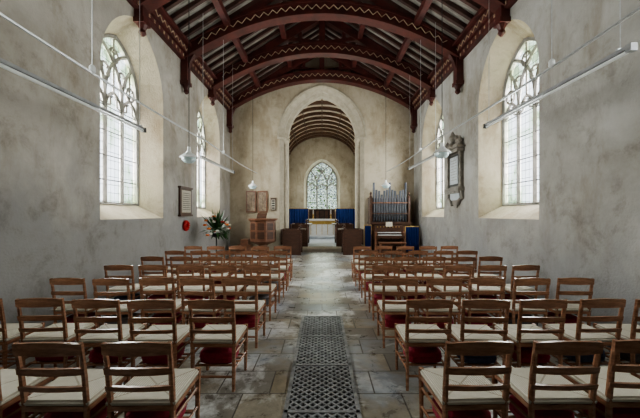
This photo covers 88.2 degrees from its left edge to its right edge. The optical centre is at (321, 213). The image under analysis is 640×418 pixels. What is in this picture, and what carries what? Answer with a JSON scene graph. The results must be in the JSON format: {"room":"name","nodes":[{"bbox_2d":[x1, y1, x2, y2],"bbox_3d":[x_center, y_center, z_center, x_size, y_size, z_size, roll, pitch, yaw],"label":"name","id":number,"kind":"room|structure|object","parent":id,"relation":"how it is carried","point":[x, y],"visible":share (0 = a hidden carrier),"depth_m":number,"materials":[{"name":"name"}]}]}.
{"room":"church","nodes":[
{"label":"church","id":0,"kind":"room"},
{"bbox_2d":[0,0,229,345],"bbox_3d":[-4.185,-1.500,5.000,0.570,6.200,18.000,0,0,0],"label":"wall","id":1,"kind":"structure","parent":0,"point":[54,223],"depth_m":5.33,"materials":[{"name":"paint"}]},
{"bbox_2d":[100,33,138,205],"bbox_3d":[-4.390,-1.978,6.949,0.135,3.664,1.821,0,0,0],"label":"window","id":2,"kind":"structure","parent":1,"relation":"in","point":[110,51],"depth_m":7.18,"materials":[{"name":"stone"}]},
{"bbox_2d":[178,186,192,215],"bbox_3d":[-3.860,-0.350,9.350,0.080,0.830,0.840,0,0,0],"label":"plaque","id":3,"kind":"object","parent":1,"relation":"attached to","point":[185,193],"visible":1,"depth_m":9.27,"materials":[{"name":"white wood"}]},
{"bbox_2d":[197,110,205,208],"bbox_3d":[-4.390,-1.978,11.449,0.135,3.664,1.821,0,0,0],"label":"window","id":4,"kind":"structure","parent":1,"relation":"in","point":[201,133],"depth_m":11.98,"materials":[{"name":"glass"}]},
{"bbox_2d":[0,252,630,417],"bbox_3d":[0.000,1.600,5.000,7.800,0.001,18.000,0,0,0],"label":"floor","id":5,"kind":"structure","parent":0,"point":[321,283],"depth_m":3.68,"materials":[{"name":"stone"}]},
{"bbox_2d":[0,298,44,368],"bbox_3d":[-3.097,1.175,3.185,0.439,0.850,0.518,0,0,-1],"label":"chair","id":6,"kind":"object","parent":5,"relation":"on","point":[9,332],"visible":0.64,"depth_m":3.10,"materials":[{"name":"brown wood"}]},
{"bbox_2d":[0,367,57,417],"bbox_3d":[-2.158,1.175,2.176,0.439,0.850,0.518,0,0,1],"label":"chair","id":7,"kind":"object","parent":5,"relation":"on","point":[9,393],"visible":0.55,"depth_m":2.21,"materials":[{"name":"brown wood"}]},
{"bbox_2d":[3,395,33,417],"bbox_3d":[-2.157,1.331,2.212,0.342,0.125,0.281,0,0,1],"label":"kneeler hassock","id":8,"kind":"object","parent":7,"relation":"on","point":[13,407],"visible":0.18,"depth_m":2.16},
{"bbox_2d":[15,298,96,367],"bbox_3d":[-2.560,1.175,3.195,0.439,0.850,0.518,0,0,-3],"label":"chair","id":9,"kind":"object","parent":5,"relation":"on","point":[64,331],"visible":0.77,"depth_m":3.01,"materials":[{"name":"brown wood"}]},
{"bbox_2d":[12,342,129,417],"bbox_3d":[-1.625,1.175,2.174,0.439,0.850,0.518,0,0,0],"label":"chair","id":10,"kind":"object","parent":5,"relation":"on","point":[79,389],"visible":0.88,"depth_m":1.99,"materials":[{"name":"brown wood"}]},
{"bbox_2d":[43,396,106,417],"bbox_3d":[-1.625,1.331,2.209,0.342,0.125,0.281,0,0,0],"label":"kneeler hassock","id":11,"kind":"object","parent":10,"relation":"on","point":[103,413],"visible":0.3,"depth_m":2.11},
{"bbox_2d":[49,278,110,347],"bbox_3d":[-3.018,1.175,4.130,0.439,0.850,0.518,0,0,1],"label":"chair","id":12,"kind":"object","parent":5,"relation":"on","point":[53,281],"visible":0.45,"depth_m":3.92,"materials":[{"name":"brown wood"}]},
{"bbox_2d":[71,299,146,384],"bbox_3d":[-2.024,1.175,3.158,0.439,0.850,0.518,0,0,-1],"label":"chair","id":13,"kind":"object","parent":5,"relation":"on","point":[119,332],"visible":0.66,"depth_m":2.98,"materials":[{"name":"brown wood"}]},
{"bbox_2d":[88,347,127,362],"bbox_3d":[-2.025,1.331,3.193,0.342,0.125,0.281,0,0,-1],"label":"kneeler hassock","id":14,"kind":"object","parent":13,"relation":"on","point":[95,356],"visible":0.33,"depth_m":3.06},
{"bbox_2d":[92,278,147,328],"bbox_3d":[-2.501,1.175,4.106,0.439,0.850,0.518,0,0,-3],"label":"chair","id":15,"kind":"object","parent":5,"relation":"on","point":[101,281],"visible":0.45,"depth_m":3.90,"materials":[{"name":"brown wood"}]},
{"bbox_2d":[104,265,147,316],"bbox_3d":[-3.039,1.175,5.125,0.439,0.850,0.518,0,0,-3],"label":"chair","id":16,"kind":"object","parent":5,"relation":"on","point":[134,288],"visible":0.5,"depth_m":4.94,"materials":[{"name":"brown wood"}]},
{"bbox_2d":[101,341,200,417],"bbox_3d":[-1.106,1.175,2.181,0.439,0.850,0.518,0,0,-1],"label":"chair","id":17,"kind":"object","parent":5,"relation":"on","point":[150,388],"visible":0.98,"depth_m":2.00,"materials":[{"name":"brown wood"}]},
{"bbox_2d":[125,397,187,417],"bbox_3d":[-1.107,1.331,2.216,0.342,0.125,0.281,0,0,-1],"label":"kneeler hassock","id":18,"kind":"object","parent":17,"relation":"on","point":[130,414],"visible":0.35,"depth_m":2.11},
{"bbox_2d":[138,265,176,299],"bbox_3d":[-2.523,1.175,5.122,0.439,0.850,0.518,0,0,0],"label":"chair","id":19,"kind":"object","parent":5,"relation":"on","point":[140,267],"visible":0.4,"depth_m":4.92,"materials":[{"name":"brown wood"}]},
{"bbox_2d":[140,256,176,298],"bbox_3d":[-3.015,1.175,6.091,0.439,0.850,0.518,0,0,2],"label":"chair","id":20,"kind":"object","parent":5,"relation":"on","point":[147,258],"visible":0.36,"depth_m":5.89,"materials":[{"name":"brown wood"}]},
{"bbox_2d":[127,299,194,378],"bbox_3d":[-1.520,1.175,3.139,0.439,0.850,0.518,0,0,-1],"label":"chair","id":21,"kind":"object","parent":5,"relation":"on","point":[175,333],"visible":0.75,"depth_m":2.96,"materials":[{"name":"brown wood"}]},
{"bbox_2d":[141,343,184,363],"bbox_3d":[-1.520,1.331,3.174,0.342,0.125,0.281,0,0,-1],"label":"kneeler hassock","id":22,"kind":"object","parent":21,"relation":"on","point":[162,359],"visible":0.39,"depth_m":3.04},
{"bbox_2d":[139,277,189,327],"bbox_3d":[-1.987,1.175,4.169,0.439,0.850,0.518,0,0,-1],"label":"chair","id":23,"kind":"object","parent":5,"relation":"on","point":[147,280],"visible":0.48,"depth_m":3.97,"materials":[{"name":"brown wood"}]},
{"bbox_2d":[150,312,181,324],"bbox_3d":[-1.987,1.331,4.204,0.342,0.125,0.281,0,0,-1],"label":"kneeler hassock","id":24,"kind":"object","parent":23,"relation":"on","point":[178,319],"visible":0.44,"depth_m":4.12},
{"bbox_2d":[165,251,188,283],"bbox_3d":[-3.029,1.175,7.018,0.439,0.850,0.518,0,0,2],"label":"chair","id":25,"kind":"object","parent":5,"relation":"on","point":[166,252],"visible":0.44,"depth_m":6.81,"materials":[{"name":"brown wood"}]},
{"bbox_2d":[170,256,199,296],"bbox_3d":[-2.494,1.175,6.085,0.439,0.850,0.518,0,0,2],"label":"chair","id":26,"kind":"object","parent":5,"relation":"on","point":[177,258],"visible":0.41,"depth_m":5.88,"materials":[{"name":"brown wood"}]},
{"bbox_2d":[176,265,208,311],"bbox_3d":[-1.970,1.175,5.129,0.439,0.850,0.518,0,0,-1],"label":"chair","id":27,"kind":"object","parent":5,"relation":"on","point":[205,288],"visible":0.48,"depth_m":4.93,"materials":[{"name":"brown wood"}]},
{"bbox_2d":[179,278,227,341],"bbox_3d":[-1.468,1.175,4.121,0.439,0.850,0.518,0,0,3],"label":"chair","id":28,"kind":"object","parent":5,"relation":"on","point":[183,281],"visible":0.44,"depth_m":3.92,"materials":[{"name":"brown wood"}]},
{"bbox_2d":[190,250,216,272],"bbox_3d":[-2.517,1.175,7.036,0.439,0.850,0.518,0,0,0],"label":"chair","id":29,"kind":"object","parent":5,"relation":"on","point":[198,252],"visible":0.27,"depth_m":6.81,"materials":[{"name":"brown wood"}]},
{"bbox_2d":[199,256,228,295],"bbox_3d":[-1.995,1.175,6.090,0.439,0.850,0.518,0,0,-3],"label":"chair","id":30,"kind":"object","parent":5,"relation":"on","point":[206,258],"visible":0.38,"depth_m":5.88,"materials":[{"name":"brown wood"}]},
{"bbox_2d":[198,210,230,250],"bbox_3d":[-3.206,0.690,10.038,1.191,1.820,1.164,0,0,33],"label":"flower arrangement","id":31,"kind":"object","parent":5,"relation":"on","point":[217,222],"visible":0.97,"depth_m":9.88,"materials":[{"name":"green plant"}]},
{"bbox_2d":[188,299,247,391],"bbox_3d":[-0.981,1.175,3.144,0.439,0.850,0.518,0,0,1],"label":"chair","id":32,"kind":"object","parent":5,"relation":"on","point":[211,335],"visible":0.94,"depth_m":2.97,"materials":[{"name":"brown wood"}]},
{"bbox_2d":[199,344,239,363],"bbox_3d":[-0.981,1.331,3.180,0.342,0.125,0.281,0,0,1],"label":"kneeler hassock","id":33,"kind":"object","parent":32,"relation":"on","point":[208,355],"visible":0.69,"depth_m":3.05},
{"bbox_2d":[208,265,243,312],"bbox_3d":[-1.469,1.175,5.078,0.439,0.850,0.518,0,0,0],"label":"chair","id":34,"kind":"object","parent":5,"relation":"on","point":[218,287],"visible":0.62,"depth_m":4.88,"materials":[{"name":"brown wood"}]},
{"bbox_2d":[228,256,256,291],"bbox_3d":[-1.459,1.175,6.087,0.439,0.850,0.518,0,0,0],"label":"chair","id":35,"kind":"object","parent":5,"relation":"on","point":[236,258],"visible":0.41,"depth_m":5.87,"materials":[{"name":"brown wood"}]},
{"bbox_2d":[222,278,265,347],"bbox_3d":[-0.965,1.175,4.114,0.439,0.850,0.518,0,0,2],"label":"chair","id":36,"kind":"object","parent":5,"relation":"on","point":[246,307],"visible":0.8,"depth_m":3.93,"materials":[{"name":"brown wood"}]},
{"bbox_2d":[230,314,259,327],"bbox_3d":[-0.964,1.331,4.150,0.342,0.125,0.281,0,0,2],"label":"kneeler hassock","id":37,"kind":"object","parent":36,"relation":"on","point":[241,319],"visible":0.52,"depth_m":4.03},
{"bbox_2d":[240,251,264,281],"bbox_3d":[-1.469,1.175,7.002,0.439,0.850,0.518,0,0,0],"label":"chair","id":38,"kind":"object","parent":5,"relation":"on","point":[241,252],"visible":0.33,"depth_m":6.78,"materials":[{"name":"brown wood"}]},
{"bbox_2d":[235,213,276,255],"bbox_3d":[-2.582,0.784,12.907,1.636,1.632,1.086,0,0,0],"label":"pulpit","id":39,"kind":"object","parent":5,"relation":"on","point":[262,229],"visible":0.92,"depth_m":12.57,"materials":[{"name":"brown wood"}]},
{"bbox_2d":[243,265,276,320],"bbox_3d":[-0.961,1.175,5.126,0.439,0.850,0.518,0,0,2],"label":"chair","id":40,"kind":"object","parent":5,"relation":"on","point":[263,288],"visible":0.77,"depth_m":4.94,"materials":[{"name":"brown wood"}]},
{"bbox_2d":[257,256,284,302],"bbox_3d":[-0.946,1.175,6.090,0.439,0.850,0.518,0,0,3],"label":"chair","id":41,"kind":"object","parent":5,"relation":"on","point":[275,276],"visible":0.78,"depth_m":5.91,"materials":[{"name":"brown wood"}]},
{"bbox_2d":[267,250,288,290],"bbox_3d":[-0.932,1.175,7.030,0.439,0.850,0.518,0,0,-3],"label":"chair","id":42,"kind":"object","parent":5,"relation":"on","point":[283,267],"visible":0.59,"depth_m":6.85,"materials":[{"name":"brown wood"}]},
{"bbox_2d":[274,246,292,280],"bbox_3d":[-0.942,1.175,8.021,0.439,0.850,0.518,0,0,-3],"label":"chair","id":43,"kind":"object","parent":5,"relation":"on","point":[290,261],"visible":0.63,"depth_m":7.84,"materials":[{"name":"brown wood"}]},
{"bbox_2d":[281,224,305,254],"bbox_3d":[-1.137,0.990,13.350,0.955,1.220,1.110,0,0,0],"label":"stall","id":44,"kind":"object","parent":5,"relation":"on","point":[293,237],"visible":0.96,"depth_m":12.82,"materials":[{"name":"brown wood"}]},
{"bbox_2d":[282,316,361,417],"bbox_3d":[0.000,1.590,3.060,0.621,0.016,4.155,0,0,0],"label":"floor grate","id":45,"kind":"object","parent":5,"relation":"on","point":[321,382],"depth_m":3.26,"materials":[{"name":"metal"}]},
{"bbox_2d":[338,224,362,254],"bbox_3d":[1.137,0.990,13.350,0.955,1.220,1.110,0,0,0],"label":"stall","id":46,"kind":"object","parent":5,"relation":"on","point":[350,237],"visible":0.99,"depth_m":12.82,"materials":[{"name":"brown wood"}]},
{"bbox_2d":[351,246,370,281],"bbox_3d":[0.947,1.175,7.967,0.439,0.850,0.518,0,0,1],"label":"chair","id":47,"kind":"object","parent":5,"relation":"on","point":[354,262],"visible":0.62,"depth_m":7.79,"materials":[{"name":"brown wood"}]},
{"bbox_2d":[355,250,377,290],"bbox_3d":[0.954,1.175,7.053,0.439,0.850,0.518,0,0,-3],"label":"chair","id":48,"kind":"object","parent":5,"relation":"on","point":[360,267],"visible":0.59,"depth_m":6.87,"materials":[{"name":"brown wood"}]},
{"bbox_2d":[364,225,371,254],"bbox_3d":[1.790,1.010,12.899,0.295,1.180,0.058,0,0,0],"label":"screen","id":49,"kind":"object","parent":5,"relation":"on","point":[367,228],"visible":0.74,"depth_m":12.89,"materials":[{"name":"blue fabric"}]},
{"bbox_2d":[361,257,387,303],"bbox_3d":[0.957,1.175,6.059,0.439,0.850,0.518,0,0,0],"label":"chair","id":50,"kind":"object","parent":5,"relation":"on","point":[366,276],"visible":0.67,"depth_m":5.88,"materials":[{"name":"brown wood"}]},
{"bbox_2d":[368,265,399,320],"bbox_3d":[0.962,1.175,5.120,0.439,0.850,0.518,0,0,2],"label":"chair","id":51,"kind":"object","parent":5,"relation":"on","point":[375,288],"visible":0.66,"depth_m":4.94,"materials":[{"name":"brown wood"}]},
{"bbox_2d":[367,183,411,255],"bbox_3d":[2.720,0.170,13.238,1.650,2.860,1.265,0,0,0],"label":"pipe organ","id":52,"kind":"object","parent":5,"relation":"on","point":[388,218],"visible":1,"depth_m":13.21,"materials":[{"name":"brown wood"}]},
{"bbox_2d":[379,250,402,281],"bbox_3d":[1.471,1.175,7.036,0.439,0.850,0.518,0,0,-1],"label":"chair","id":53,"kind":"object","parent":5,"relation":"on","point":[392,252],"visible":0.36,"depth_m":6.81,"materials":[{"name":"brown wood"}]},
{"bbox_2d":[377,278,417,347],"bbox_3d":[0.931,1.175,4.107,0.439,0.850,0.518,0,0,2],"label":"chair","id":54,"kind":"object","parent":5,"relation":"on","point":[387,307],"visible":0.79,"depth_m":3.93,"materials":[{"name":"brown wood"}]},
{"bbox_2d":[385,315,410,327],"bbox_3d":[0.933,1.331,4.142,0.342,0.125,0.281,0,0,2],"label":"kneeler hassock","id":55,"kind":"object","parent":54,"relation":"on","point":[390,320],"visible":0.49,"depth_m":4.02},
{"bbox_2d":[388,256,417,299],"bbox_3d":[1.489,1.175,6.080,0.439,0.850,0.518,0,0,0],"label":"chair","id":56,"kind":"object","parent":5,"relation":"on","point":[403,258],"visible":0.45,"depth_m":5.87,"materials":[{"name":"brown wood"}]},
{"bbox_2d":[405,226,418,251],"bbox_3d":[3.485,1.035,12.749,0.565,1.130,0.058,0,0,0],"label":"curtain","id":57,"kind":"object","parent":5,"relation":"on","point":[412,232],"visible":0.68,"depth_m":12.74,"materials":[{"name":"blue fabric"}]},
{"bbox_2d":[399,265,434,312],"bbox_3d":[1.450,1.175,5.070,0.439,0.850,0.518,0,0,2],"label":"chair","id":58,"kind":"object","parent":5,"relation":"on","point":[421,290],"visible":0.55,"depth_m":4.87,"materials":[{"name":"brown wood"}]},
{"bbox_2d":[395,299,452,390],"bbox_3d":[0.962,1.175,3.156,0.439,0.850,0.518,0,0,1],"label":"chair","id":59,"kind":"object","parent":5,"relation":"on","point":[411,335],"visible":0.88,"depth_m":2.98,"materials":[{"name":"brown wood"}]},
{"bbox_2d":[403,344,441,362],"bbox_3d":[0.963,1.331,3.191,0.342,0.125,0.281,0,0,1],"label":"kneeler hassock","id":60,"kind":"object","parent":59,"relation":"on","point":[416,354],"visible":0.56,"depth_m":3.06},
{"bbox_2d":[414,256,445,296],"bbox_3d":[1.989,1.175,6.095,0.439,0.850,0.518,0,0,-2],"label":"chair","id":61,"kind":"object","parent":5,"relation":"on","point":[430,258],"visible":0.48,"depth_m":5.89,"materials":[{"name":"brown wood"}]},
{"bbox_2d":[417,278,462,337],"bbox_3d":[1.451,1.175,4.102,0.439,0.850,0.518,0,0,2],"label":"chair","id":62,"kind":"object","parent":5,"relation":"on","point":[456,310],"visible":0.52,"depth_m":3.90,"materials":[{"name":"brown wood"}]},
{"bbox_2d":[427,250,453,272],"bbox_3d":[2.502,1.175,7.039,0.439,0.850,0.518,0,0,-3],"label":"chair","id":63,"kind":"object","parent":5,"relation":"on","point":[442,252],"visible":0.3,"depth_m":6.83,"materials":[{"name":"brown wood"}]},
{"bbox_2d":[433,265,472,306],"bbox_3d":[2.010,1.175,5.099,0.439,0.850,0.518,0,0,-3],"label":"chair","id":64,"kind":"object","parent":5,"relation":"on","point":[455,288],"visible":0.44,"depth_m":4.91,"materials":[{"name":"brown wood"}]},
{"bbox_2d":[446,257,474,299],"bbox_3d":[2.502,1.175,6.051,0.439,0.850,0.518,0,0,-1],"label":"chair","id":65,"kind":"object","parent":5,"relation":"on","point":[463,259],"visible":0.41,"depth_m":5.85,"materials":[{"name":"brown wood"}]},
{"bbox_2d":[449,250,477,272],"bbox_3d":[3.013,1.175,7.031,0.439,0.850,0.518,0,0,3],"label":"chair","id":66,"kind":"object","parent":5,"relation":"on","point":[465,252],"visible":0.24,"depth_m":6.81,"materials":[{"name":"brown wood"}]},
{"bbox_2d":[418,340,513,417],"bbox_3d":[0.936,1.175,2.192,0.439,0.850,0.518,0,0,-2],"label":"chair","id":67,"kind":"object","parent":5,"relation":"on","point":[452,388],"visible":0.98,"depth_m":2.02,"materials":[{"name":"brown wood"}]},
{"bbox_2d":[431,397,490,417],"bbox_3d":[0.935,1.331,2.227,0.342,0.125,0.281,0,0,-2],"label":"kneeler hassock","id":68,"kind":"object","parent":67,"relation":"on","point":[463,413],"visible":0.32,"depth_m":2.12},
{"bbox_2d":[444,299,509,377],"bbox_3d":[1.467,1.175,3.148,0.439,0.850,0.518,0,0,3],"label":"chair","id":69,"kind":"object","parent":5,"relation":"on","point":[460,332],"visible":0.62,"depth_m":2.96,"materials":[{"name":"brown wood"}]},
{"bbox_2d":[457,355,496,363],"bbox_3d":[1.469,1.331,3.183,0.342,0.125,0.281,0,0,3],"label":"kneeler hassock","id":70,"kind":"object","parent":69,"relation":"on","point":[467,359],"visible":0.24,"depth_m":3.05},
{"bbox_2d":[453,277,504,334],"bbox_3d":[1.972,1.175,4.163,0.439,0.850,0.518,0,0,-1],"label":"chair","id":71,"kind":"object","parent":5,"relation":"on","point":[479,280],"visible":0.43,"depth_m":3.96,"materials":[{"name":"brown wood"}]},
{"bbox_2d":[468,256,502,295],"bbox_3d":[3.015,1.175,6.098,0.439,0.850,0.518,0,0,1],"label":"chair","id":72,"kind":"object","parent":5,"relation":"on","point":[486,258],"visible":0.31,"depth_m":5.89,"materials":[{"name":"brown wood"}]},
{"bbox_2d":[465,265,506,316],"bbox_3d":[2.527,1.175,5.094,0.439,0.850,0.518,0,0,2],"label":"chair","id":73,"kind":"object","parent":5,"relation":"on","point":[475,287],"visible":0.5,"depth_m":4.90,"materials":[{"name":"brown wood"}]},
{"bbox_2d":[494,265,539,299],"bbox_3d":[3.020,1.175,5.112,0.439,0.850,0.518,0,0,-3],"label":"chair","id":74,"kind":"object","parent":5,"relation":"on","point":[509,287],"visible":0.44,"depth_m":4.91,"materials":[{"name":"brown wood"}]},
{"bbox_2d":[495,278,550,326],"bbox_3d":[2.502,1.175,4.128,0.439,0.850,0.518,0,0,3],"label":"chair","id":75,"kind":"object","parent":5,"relation":"on","point":[514,304],"visible":0.44,"depth_m":3.92,"materials":[{"name":"brown wood"}]},
{"bbox_2d":[493,299,567,367],"bbox_3d":[1.975,1.175,3.154,0.439,0.850,0.518,0,0,1],"label":"chair","id":76,"kind":"object","parent":5,"relation":"on","point":[522,335],"visible":0.64,"depth_m":2.97,"materials":[{"name":"brown wood"}]},
{"bbox_2d":[512,345,550,362],"bbox_3d":[1.975,1.331,3.189,0.342,0.125,0.281,0,0,1],"label":"kneeler hassock","id":77,"kind":"object","parent":76,"relation":"on","point":[526,352],"visible":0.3,"depth_m":3.06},
{"bbox_2d":[492,340,603,417],"bbox_3d":[1.476,1.175,2.196,0.439,0.850,0.518,0,0,0],"label":"chair","id":78,"kind":"object","parent":5,"relation":"on","point":[536,387],"visible":0.88,"depth_m":2.02,"materials":[{"name":"brown wood"}]},
{"bbox_2d":[509,394,574,417],"bbox_3d":[1.476,1.331,2.231,0.342,0.125,0.281,0,0,0],"label":"kneeler hassock","id":79,"kind":"object","parent":78,"relation":"on","point":[538,413],"visible":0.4,"depth_m":2.13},
{"bbox_2d":[534,277,594,325],"bbox_3d":[3.027,1.175,4.136,0.439,0.850,0.518,0,0,3],"label":"chair","id":80,"kind":"object","parent":5,"relation":"on","point":[573,306],"visible":0.47,"depth_m":3.93,"materials":[{"name":"brown wood"}]},
{"bbox_2d":[542,298,625,365],"bbox_3d":[2.510,1.175,3.175,0.439,0.850,0.518,0,0,-3],"label":"chair","id":81,"kind":"object","parent":5,"relation":"on","point":[579,330],"visible":0.64,"depth_m":2.99,"materials":[{"name":"brown wood"}]},
{"bbox_2d":[564,350,605,361],"bbox_3d":[2.508,1.331,3.210,0.342,0.125,0.281,0,0,-3],"label":"kneeler hassock","id":82,"kind":"object","parent":81,"relation":"on","point":[583,358],"visible":0.18,"depth_m":3.08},
{"bbox_2d":[558,339,639,417],"bbox_3d":[1.978,1.175,2.218,0.439,0.850,0.518,0,0,0],"label":"chair","id":83,"kind":"object","parent":5,"relation":"on","point":[617,388],"visible":0.75,"depth_m":2.04,"materials":[{"name":"brown wood"}]},
{"bbox_2d":[582,402,639,417],"bbox_3d":[1.978,1.331,2.253,0.342,0.125,0.281,0,0,0],"label":"kneeler hassock","id":84,"kind":"object","parent":83,"relation":"on","point":[617,412],"visible":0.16,"depth_m":2.14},
{"bbox_2d":[593,299,639,374],"bbox_3d":[3.021,1.175,3.165,0.439,0.850,0.518,0,0,1],"label":"chair","id":85,"kind":"object","parent":5,"relation":"on","point":[629,331],"visible":0.44,"depth_m":3.06,"materials":[{"name":"brown wood"}]},
{"bbox_2d":[230,57,413,250],"bbox_3d":[0.000,-2.725,14.400,7.800,8.650,0.800,0,0,0],"label":"wall","id":86,"kind":"structure","parent":0,"point":[254,143],"depth_m":14.00,"materials":[{"name":"paint"}]},
{"bbox_2d":[246,191,255,212],"bbox_3d":[-3.000,-0.520,13.945,0.420,0.920,0.090,0,0,0],"label":"framed painting","id":87,"kind":"object","parent":86,"relation":"attached to","point":[250,195],"visible":1,"depth_m":13.93,"materials":[{"name":"brown wood"}]},
{"bbox_2d":[257,191,267,212],"bbox_3d":[-2.520,-0.520,13.945,0.420,0.920,0.090,0,0,0],"label":"framed painting","id":88,"kind":"object","parent":86,"relation":"attached to","point":[262,196],"visible":1,"depth_m":13.93,"materials":[{"name":"brown wood"}]},
{"bbox_2d":[277,84,366,227],"bbox_3d":[-0.001,-1.952,14.209,3.806,7.103,0.507,0,0,0],"label":"trim","id":89,"kind":"structure","parent":86,"relation":"attached to","point":[286,140],"depth_m":14.21,"materials":[{"name":"stone"}]},
{"bbox_2d":[163,0,480,97],"bbox_3d":[0.000,-5.799,5.000,7.853,2.562,18.000,0,0,0],"label":"ceiling","id":90,"kind":"structure","parent":0,"point":[193,18],"depth_m":10.22,"materials":[{"name":"wood"}]},
{"bbox_2d":[0,0,146,132],"bbox_3d":[-3.000,-3.219,3.925,0.070,3.692,3.310,0,0,0],"label":"tube","id":91,"kind":"object","parent":90,"relation":"hanging from","point":[4,64],"visible":1,"depth_m":3.93,"materials":[{"name":"white metal"}]},
{"bbox_2d":[179,147,197,162],"bbox_3d":[-2.620,-3.152,6.500,0.360,4.304,0.360,0,0,0],"label":"pendant lamp","id":92,"kind":"object","parent":90,"relation":"hanging from","point":[188,157],"visible":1,"depth_m":6.41,"materials":[{"name":"glass"}]},
{"bbox_2d":[408,22,435,169],"bbox_3d":[3.000,-3.294,10.000,0.070,3.542,2.860,0,0,0],"label":"tube","id":93,"kind":"object","parent":90,"relation":"hanging from","point":[433,155],"visible":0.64,"depth_m":8.72,"materials":[{"name":"white metal"}]},
{"bbox_2d":[483,0,637,128],"bbox_3d":[3.000,-3.319,4.625,0.070,3.492,2.910,0,0,0],"label":"tube","id":94,"kind":"object","parent":90,"relation":"hanging from","point":[631,47],"visible":1,"depth_m":3.87,"materials":[{"name":"white metal"}]},
{"bbox_2d":[127,0,516,109],"bbox_3d":[0.000,-5.615,5.000,7.800,2.730,18.000,0,0,0],"label":"roof","id":95,"kind":"structure","parent":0,"point":[161,22],"depth_m":8.81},
{"bbox_2d":[0,0,256,172],"bbox_3d":[-2.750,-3.443,5.000,0.070,3.558,17.901,0,0,0],"label":"cable","id":96,"kind":"object","parent":95,"relation":"hanging from","point":[92,69],"visible":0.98,"depth_m":3.95,"materials":[{"name":"metal"}]},
{"bbox_2d":[208,21,434,105],"bbox_3d":[0.000,-5.375,11.400,7.800,3.270,0.340,0,0,0],"label":"roof truss","id":97,"kind":"object","parent":95,"relation":"attached to","point":[275,51],"depth_m":11.27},
{"bbox_2d":[133,0,510,36],"bbox_3d":[0.000,-5.375,6.950,7.800,3.270,0.340,0,0,0],"label":"roof truss","id":98,"kind":"object","parent":95,"relation":"attached to","point":[502,16],"depth_m":6.90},
{"bbox_2d":[180,0,463,94],"bbox_3d":[0.000,-5.175,9.200,7.800,3.670,0.340,0,0,0],"label":"roof truss","id":99,"kind":"object","parent":95,"relation":"attached to","point":[263,14],"depth_m":9.07,"materials":[{"name":"wood"}]},
{"bbox_2d":[227,57,416,132],"bbox_3d":[0.000,-5.175,13.620,7.800,3.670,0.340,0,0,0],"label":"roof truss","id":100,"kind":"object","parent":95,"relation":"attached to","point":[283,77],"depth_m":13.49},
{"bbox_2d":[387,0,639,171],"bbox_3d":[2.750,-3.478,5.000,0.070,3.488,17.901,0,0,0],"label":"cable","id":101,"kind":"object","parent":95,"relation":"hanging from","point":[551,64],"visible":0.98,"depth_m":3.96,"materials":[{"name":"metal"}]},
{"bbox_2d":[289,134,354,207],"bbox_3d":[0.000,-1.900,21.800,4.600,7.000,0.400,0,0,0],"label":"wall","id":102,"kind":"structure","parent":0,"point":[313,151],"depth_m":21.60,"materials":[{"name":"paint"}]},
{"bbox_2d":[307,162,336,208],"bbox_3d":[0.001,-1.876,21.980,2.109,3.257,0.116,0,0,0],"label":"window","id":103,"kind":"structure","parent":102,"relation":"in","point":[320,168],"depth_m":22.00,"materials":[{"name":"glass"}]},
{"bbox_2d":[289,99,354,155],"bbox_3d":[0.000,-4.135,18.200,4.600,2.210,6.800,0,0,0],"label":"ceiling","id":104,"kind":"structure","parent":0,"point":[321,117],"depth_m":18.25,"materials":[{"name":"brown wood"}]},
{"bbox_2d":[303,236,340,251],"bbox_3d":[0.000,1.525,17.800,4.800,0.430,7.600,0,0,0],"label":"step","id":105,"kind":"structure","parent":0,"point":[316,243],"depth_m":15.29,"materials":[{"name":"stone"}]},
{"bbox_2d":[289,208,308,227],"bbox_3d":[-1.540,0.610,21.399,1.355,1.980,0.058,0,0,0],"label":"curtain","id":106,"kind":"object","parent":105,"relation":"on","point":[296,215],"visible":0.48,"depth_m":21.39,"materials":[{"name":"blue fabric"}]},
{"bbox_2d":[290,219,312,246],"bbox_3d":[-0.958,0.850,15.800,0.955,1.220,2.010,0,0,0],"label":"stall","id":107,"kind":"object","parent":105,"relation":"on","point":[293,225],"visible":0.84,"depth_m":14.82,"materials":[{"name":"brown wood"}]},
{"bbox_2d":[307,219,336,235],"bbox_3d":[0.000,0.807,20.300,1.800,1.005,0.800,0,0,0],"label":"altar","id":108,"kind":"object","parent":105,"relation":"on","point":[320,227],"visible":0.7,"depth_m":19.95,"materials":[{"name":"fabric"}]},
{"bbox_2d":[309,209,334,218],"bbox_3d":[0.000,0.500,21.170,1.660,1.600,0.220,0,0,0],"label":"reredos","id":109,"kind":"object","parent":105,"relation":"on","point":[318,213],"visible":0.59,"depth_m":21.11,"materials":[{"name":"black paint"}]},
{"bbox_2d":[331,219,353,246],"bbox_3d":[0.958,0.850,15.800,0.955,1.220,2.010,0,0,0],"label":"stall","id":110,"kind":"object","parent":105,"relation":"on","point":[337,225],"visible":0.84,"depth_m":14.82,"materials":[{"name":"brown wood"}]},
{"bbox_2d":[335,208,354,227],"bbox_3d":[1.540,0.610,21.399,1.355,1.980,0.058,0,0,0],"label":"curtain","id":111,"kind":"object","parent":105,"relation":"on","point":[344,215],"visible":0.52,"depth_m":21.40,"materials":[{"name":"blue fabric"}]},
{"bbox_2d":[414,0,639,324],"bbox_3d":[4.185,-1.500,5.000,0.570,6.200,18.000,0,0,0],"label":"wall","id":112,"kind":"structure","parent":0,"point":[585,223],"depth_m":5.44,"materials":[{"name":"paint"}]},
{"bbox_2d":[436,113,443,208],"bbox_3d":[4.390,-1.978,11.699,0.135,3.664,1.821,0,0,0],"label":"window","id":113,"kind":"structure","parent":112,"relation":"in","point":[440,131],"depth_m":12.25,"materials":[{"name":"glass"}]},
{"bbox_2d":[444,132,465,207],"bbox_3d":[3.780,-1.275,9.550,0.240,2.190,1.180,0,0,0],"label":"memorial","id":114,"kind":"object","parent":112,"relation":"attached to","point":[454,189],"visible":0.94,"depth_m":9.42,"materials":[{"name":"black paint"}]},
{"bbox_2d":[502,37,538,205],"bbox_3d":[4.390,-1.978,7.079,0.135,3.664,1.821,0,0,0],"label":"window","id":115,"kind":"structure","parent":112,"relation":"in","point":[513,74],"depth_m":7.32,"materials":[{"name":"glass"}]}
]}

